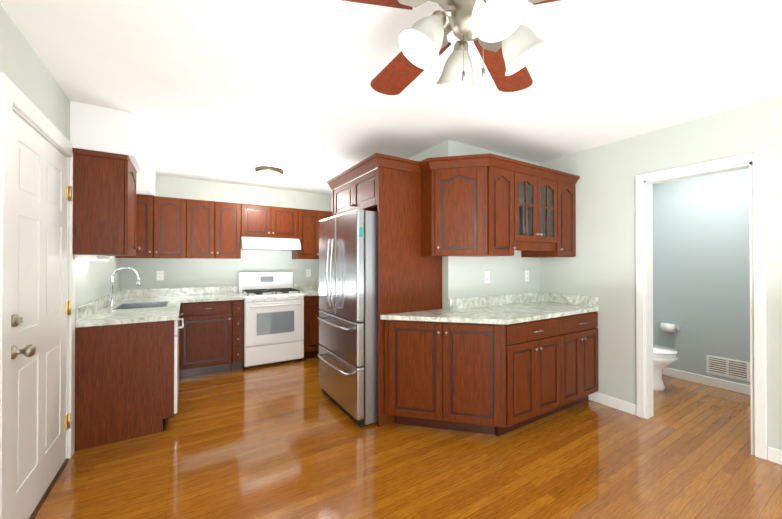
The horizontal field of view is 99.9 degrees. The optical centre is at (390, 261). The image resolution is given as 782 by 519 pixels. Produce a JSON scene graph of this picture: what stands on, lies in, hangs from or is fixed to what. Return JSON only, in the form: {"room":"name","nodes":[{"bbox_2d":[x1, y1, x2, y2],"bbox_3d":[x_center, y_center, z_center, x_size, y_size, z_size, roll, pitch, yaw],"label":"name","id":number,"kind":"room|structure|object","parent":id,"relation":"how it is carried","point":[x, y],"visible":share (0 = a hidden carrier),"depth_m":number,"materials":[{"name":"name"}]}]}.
{"room":"kitchen","nodes":[
{"label":"kitchen","id":0,"kind":"room"},
{"bbox_2d":[0,4,781,450],"bbox_3d":[1.253,0.121,1.935,5.790,2.460,8.500,0,0,-32],"label":"wall","id":1,"kind":"structure","parent":0,"point":[702,262],"depth_m":3.22,"materials":[{"name":"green paint"}]},
{"bbox_2d":[0,72,75,518],"bbox_3d":[-2.010,0.271,1.832,0.138,2.160,1.090,0,0,-32],"label":"door frame","id":2,"kind":"structure","parent":1,"relation":"attached to","point":[12,95],"depth_m":1.47,"materials":[{"name":"white paint"}]},
{"bbox_2d":[10,112,71,518],"bbox_3d":[-1.961,0.319,1.868,0.116,2.036,0.891,0,0,-32],"label":"entry door","id":3,"kind":"structure","parent":1,"relation":"in","point":[40,303],"depth_m":1.80,"materials":[{"name":"white paint"}]},
{"bbox_2d":[72,148,139,255],"bbox_3d":[-2.212,-0.410,2.558,0.311,0.730,0.490,0,0,-32],"label":"upper cabinet","id":4,"kind":"object","parent":1,"relation":"attached to","point":[114,214],"depth_m":2.36,"materials":[{"name":"brown wood"}]},
{"bbox_2d":[116,195,159,257],"bbox_3d":[-3.017,-0.402,3.943,0.403,0.730,0.341,0,0,-32],"label":"upper cabinet","id":5,"kind":"object","parent":1,"relation":"attached to","point":[149,205],"depth_m":3.86,"materials":[{"name":"brown wood"}]},
{"bbox_2d":[157,271,163,279],"bbox_3d":[-2.940,0.184,4.185,0.075,0.120,0.008,0,0,-32],"label":"electrical outlet","id":6,"kind":"object","parent":1,"relation":"attached to","point":[160,275],"visible":1,"depth_m":4.18,"materials":[{"name":"white plastic"}]},
{"bbox_2d":[160,197,191,257],"bbox_3d":[-2.754,-0.401,4.106,0.444,0.730,0.341,0,0,-32],"label":"upper cabinet","id":7,"kind":"object","parent":1,"relation":"attached to","point":[175,213],"depth_m":3.99,"materials":[{"name":"brown wood"}]},
{"bbox_2d":[192,200,219,258],"bbox_3d":[-2.482,-0.400,4.275,0.424,0.730,0.341,0,0,-32],"label":"upper cabinet","id":8,"kind":"object","parent":1,"relation":"attached to","point":[205,214],"depth_m":4.16,"materials":[{"name":"brown wood"}]},
{"bbox_2d":[220,202,247,258],"bbox_3d":[-2.219,-0.399,4.439,0.424,0.730,0.341,0,0,-32],"label":"upper cabinet","id":9,"kind":"object","parent":1,"relation":"attached to","point":[233,216],"depth_m":4.32,"materials":[{"name":"brown wood"}]},
{"bbox_2d":[241,237,300,250],"bbox_3d":[-1.723,-0.238,4.654,0.754,0.159,0.497,0,0,-32],"label":"range hood","id":10,"kind":"object","parent":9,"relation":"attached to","point":[259,243],"visible":0.81,"depth_m":4.47,"materials":[{"name":"white metal"}]},
{"bbox_2d":[248,204,275,237],"bbox_3d":[-1.902,-0.542,4.636,0.433,0.443,0.341,0,0,-32],"label":"upper cabinet","id":11,"kind":"object","parent":1,"relation":"attached to","point":[261,219],"depth_m":4.52,"materials":[{"name":"brown wood"}]},
{"bbox_2d":[276,207,299,239],"bbox_3d":[-1.626,-0.541,4.808,0.433,0.443,0.341,0,0,-32],"label":"upper cabinet","id":12,"kind":"object","parent":1,"relation":"attached to","point":[287,219],"depth_m":4.71,"materials":[{"name":"brown wood"}]},
{"bbox_2d":[292,209,323,258],"bbox_3d":[-1.307,-0.396,5.005,0.430,0.730,0.341,0,0,-32],"label":"upper cabinet","id":13,"kind":"object","parent":1,"relation":"attached to","point":[309,219],"depth_m":4.87,"materials":[{"name":"brown wood"}]},
{"bbox_2d":[306,269,310,276],"bbox_3d":[-1.309,0.190,5.198,0.075,0.120,0.008,0,0,-32],"label":"electrical outlet","id":14,"kind":"object","parent":1,"relation":"attached to","point":[308,272],"visible":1,"depth_m":5.20,"materials":[{"name":"white plastic"}]},
{"bbox_2d":[324,211,331,218],"bbox_3d":[-1.058,-0.395,5.160,0.372,0.730,0.341,0,0,-32],"label":"upper cabinet","id":15,"kind":"object","parent":1,"relation":"attached to","point":[327,214],"depth_m":5.02,"materials":[{"name":"brown wood"}]},
{"bbox_2d":[421,166,488,256],"bbox_3d":[0.555,-0.409,2.803,0.377,0.730,0.488,0,0,-32],"label":"upper cabinet","id":16,"kind":"object","parent":1,"relation":"attached to","point":[487,211],"depth_m":2.72,"materials":[{"name":"brown wood"}]},
{"bbox_2d":[327,153,579,189],"bbox_3d":[0.609,-0.812,3.411,2.087,0.085,1.540,0,0,-32],"label":"crown molding","id":17,"kind":"structure","parent":16,"relation":"attached to","point":[371,162],"depth_m":2.78,"materials":[{"name":"brown wood"}]},
{"bbox_2d":[484,271,489,282],"bbox_3d":[0.947,0.159,3.233,0.075,0.120,0.008,0,0,-32],"label":"outlet","id":18,"kind":"object","parent":1,"relation":"attached to","point":[486,276],"visible":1,"depth_m":3.23,"materials":[{"name":"white plastic"}]},
{"bbox_2d":[489,166,520,256],"bbox_3d":[0.848,-0.408,2.938,0.376,0.730,0.408,0,0,-32],"label":"upper cabinet","id":19,"kind":"object","parent":1,"relation":"attached to","point":[504,185],"depth_m":2.77,"materials":[{"name":"brown wood"}]},
{"bbox_2d":[525,270,528,281],"bbox_3d":[1.474,0.161,3.560,0.075,0.120,0.008,0,0,-32],"label":"outlet","id":20,"kind":"object","parent":1,"relation":"attached to","point":[526,275],"visible":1,"depth_m":3.56,"materials":[{"name":"white plastic"}]},
{"bbox_2d":[521,173,560,245],"bbox_3d":[1.231,-0.471,3.176,0.636,0.600,0.408,0,0,-32],"label":"upper cabinet","id":21,"kind":"object","parent":1,"relation":"attached to","point":[540,197],"depth_m":3.03,"materials":[{"name":"brown wood"}]},
{"bbox_2d":[521,182,575,257],"bbox_3d":[1.613,-0.405,3.413,0.376,0.730,0.408,0,0,-32],"label":"upper cabinet","id":22,"kind":"object","parent":1,"relation":"attached to","point":[567,248],"depth_m":3.26,"materials":[{"name":"brown wood"}]},
{"bbox_2d":[588,392,635,415],"bbox_3d":[2.047,1.310,3.054,0.014,0.095,0.405,0,0,-32],"label":"baseboard","id":23,"kind":"structure","parent":1,"relation":"attached to","point":[597,397],"depth_m":3.03,"materials":[{"name":"white paint"}]},
{"bbox_2d":[660,323,679,332],"bbox_3d":[3.257,0.783,3.858,0.110,0.100,0.180,0,0,-32],"label":"paper holder","id":24,"kind":"object","parent":1,"relation":"attached to","point":[667,327],"visible":1,"depth_m":3.82,"materials":[{"name":"white paper"}]},
{"bbox_2d":[635,151,766,459],"bbox_3d":[2.413,0.301,2.598,0.156,2.108,0.761,0,0,-32],"label":"trim","id":25,"kind":"structure","parent":1,"relation":"attached to","point":[754,162],"depth_m":2.39,"materials":[{"name":"white paint"}]},
{"bbox_2d":[663,367,749,394],"bbox_3d":[3.564,1.313,3.451,0.018,0.095,1.950,0,0,-32],"label":"baseboard","id":26,"kind":"structure","parent":1,"relation":"attached to","point":[719,383],"depth_m":3.59,"materials":[{"name":"white paint"}]},
{"bbox_2d":[706,355,749,381],"bbox_3d":[3.555,1.130,3.470,0.012,0.200,0.330,0,0,-32],"label":"air vent","id":27,"kind":"object","parent":1,"relation":"in","point":[730,368],"visible":1,"depth_m":3.46,"materials":[{"name":"white plastic"}]},
{"bbox_2d":[767,446,781,464],"bbox_3d":[3.565,1.296,0.610,0.014,0.095,3.820,0,0,-32],"label":"baseboard","id":28,"kind":"structure","parent":1,"relation":"attached to","point":[774,455],"depth_m":2.20,"materials":[{"name":"white paint"}]},
{"bbox_2d":[0,0,781,194],"bbox_3d":[1.253,-1.158,1.942,5.790,0.100,8.500,0,0,-32],"label":"ceiling","id":29,"kind":"structure","parent":0,"point":[233,91],"depth_m":1.98,"materials":[{"name":"white paint"}]},
{"bbox_2d":[255,166,283,181],"bbox_3d":[-1.466,-1.024,3.960,0.330,0.144,0.330,0,0,-32],"label":"kitchen ceiling light","id":30,"kind":"object","parent":29,"relation":"attached to","point":[268,174],"visible":1,"depth_m":3.86,"materials":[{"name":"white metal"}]},
{"bbox_2d":[342,0,560,94],"bbox_3d":[0.251,-0.869,1.160,1.282,0.486,1.279,0,0,-32],"label":"ceiling fan","id":31,"kind":"object","parent":29,"relation":"hanging from","point":[509,46],"visible":1,"depth_m":1.14,"materials":[{"name":"white glass"}]},
{"bbox_2d":[34,356,781,518],"bbox_3d":[1.253,1.401,1.927,5.790,0.100,8.500,0,0,-32],"label":"floor","id":32,"kind":"structure","parent":0,"point":[289,439],"depth_m":2.18,"materials":[{"name":"brown wood"}]},
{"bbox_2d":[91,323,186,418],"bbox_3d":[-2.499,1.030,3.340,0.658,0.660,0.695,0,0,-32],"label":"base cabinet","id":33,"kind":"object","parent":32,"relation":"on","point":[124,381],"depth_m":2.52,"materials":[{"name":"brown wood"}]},
{"bbox_2d":[107,303,186,326],"bbox_3d":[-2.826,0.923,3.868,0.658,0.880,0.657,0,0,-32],"label":"base cabinet","id":34,"kind":"object","parent":32,"relation":"on","point":[183,309],"depth_m":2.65,"materials":[{"name":"brown wood"}]},
{"bbox_2d":[75,288,186,327],"bbox_3d":[-2.486,0.411,3.326,0.660,0.135,1.942,0,0,-32],"label":"countertop","id":35,"kind":"structure","parent":34,"relation":"on","point":[98,312],"depth_m":2.87,"materials":[{"name":"stone"}]},
{"bbox_2d":[108,267,140,306],"bbox_3d":[-2.621,0.249,3.222,0.257,0.386,0.144,0,0,-32],"label":"kitchen faucet","id":36,"kind":"object","parent":35,"relation":"on","point":[111,302],"visible":1,"depth_m":3.21,"materials":[{"name":"silver metal"}]},
{"bbox_2d":[113,301,168,309],"bbox_3d":[-2.514,0.554,3.336,0.402,0.212,0.582,0,0,-32],"label":"sink basin","id":37,"kind":"object","parent":35,"relation":"in","point":[142,305],"visible":0.15,"depth_m":3.55,"materials":[{"name":"silver metal"}]},
{"bbox_2d":[165,318,183,429],"bbox_3d":[-2.144,0.918,2.791,0.645,0.876,0.603,0,0,-32],"label":"dishwasher","id":38,"kind":"object","parent":32,"relation":"on","point":[176,356],"visible":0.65,"depth_m":2.68,"materials":[{"name":"white metal"}]},
{"bbox_2d":[187,300,234,375],"bbox_3d":[-2.357,0.924,4.159,0.561,0.880,0.657,0,0,-32],"label":"base cabinet","id":39,"kind":"object","parent":32,"relation":"on","point":[210,324],"depth_m":3.95,"materials":[{"name":"brown wood"}]},
{"bbox_2d":[183,286,243,302],"bbox_3d":[-2.277,0.416,4.215,0.634,0.135,0.652,0,0,-32],"label":"countertop","id":40,"kind":"structure","parent":39,"relation":"on","point":[219,293],"depth_m":4.35,"materials":[{"name":"stone"}]},
{"bbox_2d":[238,271,303,368],"bbox_3d":[-1.664,0.761,4.552,0.754,1.210,0.713,0,0,-32],"label":"range","id":41,"kind":"object","parent":32,"relation":"on","point":[273,319],"visible":0.96,"depth_m":4.33,"materials":[{"name":"white metal"},{"name":"dark glass"}]},
{"bbox_2d":[304,295,319,357],"bbox_3d":[-1.096,0.929,4.964,0.634,0.880,0.620,0,0,-32],"label":"base cabinet","id":42,"kind":"object","parent":32,"relation":"on","point":[311,303],"depth_m":4.60,"materials":[{"name":"brown wood"}]},
{"bbox_2d":[293,283,318,295],"bbox_3d":[-1.093,0.420,4.963,0.634,0.135,0.630,0,0,-32],"label":"countertop","id":43,"kind":"structure","parent":42,"relation":"on","point":[308,289],"depth_m":5.10,"materials":[{"name":"stone"}]},
{"bbox_2d":[317,209,377,426],"bbox_3d":[-0.195,0.469,3.216,0.896,1.780,0.911,0,0,-32],"label":"refrigerator","id":44,"kind":"object","parent":32,"relation":"on","point":[347,355],"visible":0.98,"depth_m":2.74,"materials":[{"name":"silver metal"}]},
{"bbox_2d":[332,167,441,426],"bbox_3d":[-0.089,0.294,3.284,0.701,2.130,1.010,0,0,-32],"label":"tall cabinet","id":45,"kind":"object","parent":32,"relation":"on","point":[409,278],"visible":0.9,"depth_m":2.81,"materials":[{"name":"brown wood"}]},
{"bbox_2d":[384,320,507,435],"bbox_3d":[0.432,0.915,2.593,0.720,0.880,0.701,0,0,-32],"label":"base cabinet","id":46,"kind":"object","parent":32,"relation":"on","point":[497,379],"depth_m":2.56,"materials":[{"name":"brown wood"}]},
{"bbox_2d":[380,292,598,324],"bbox_3d":[0.953,0.409,2.917,2.015,0.135,0.705,0,0,-32],"label":"countertop","id":47,"kind":"structure","parent":46,"relation":"on","point":[506,309],"depth_m":2.99,"materials":[{"name":"stone"}]},
{"bbox_2d":[508,316,567,431],"bbox_3d":[1.028,0.917,2.916,0.746,0.880,0.621,0,0,-32],"label":"base cabinet","id":48,"kind":"object","parent":32,"relation":"on","point":[537,349],"depth_m":2.65,"materials":[{"name":"brown wood"}]},
{"bbox_2d":[568,311,598,407],"bbox_3d":[1.539,0.919,3.233,0.684,0.880,0.621,0,0,-32],"label":"base cabinet","id":49,"kind":"object","parent":32,"relation":"on","point":[583,380],"depth_m":3.01,"materials":[{"name":"brown wood"}]},
{"bbox_2d":[653,344,677,390],"bbox_3d":[2.740,0.974,3.658,0.460,0.775,0.720,0,0,-32],"label":"toilet","id":50,"kind":"object","parent":32,"relation":"on","point":[664,357],"visible":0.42,"depth_m":3.42,"materials":[{"name":"white ceramic"}]}
]}

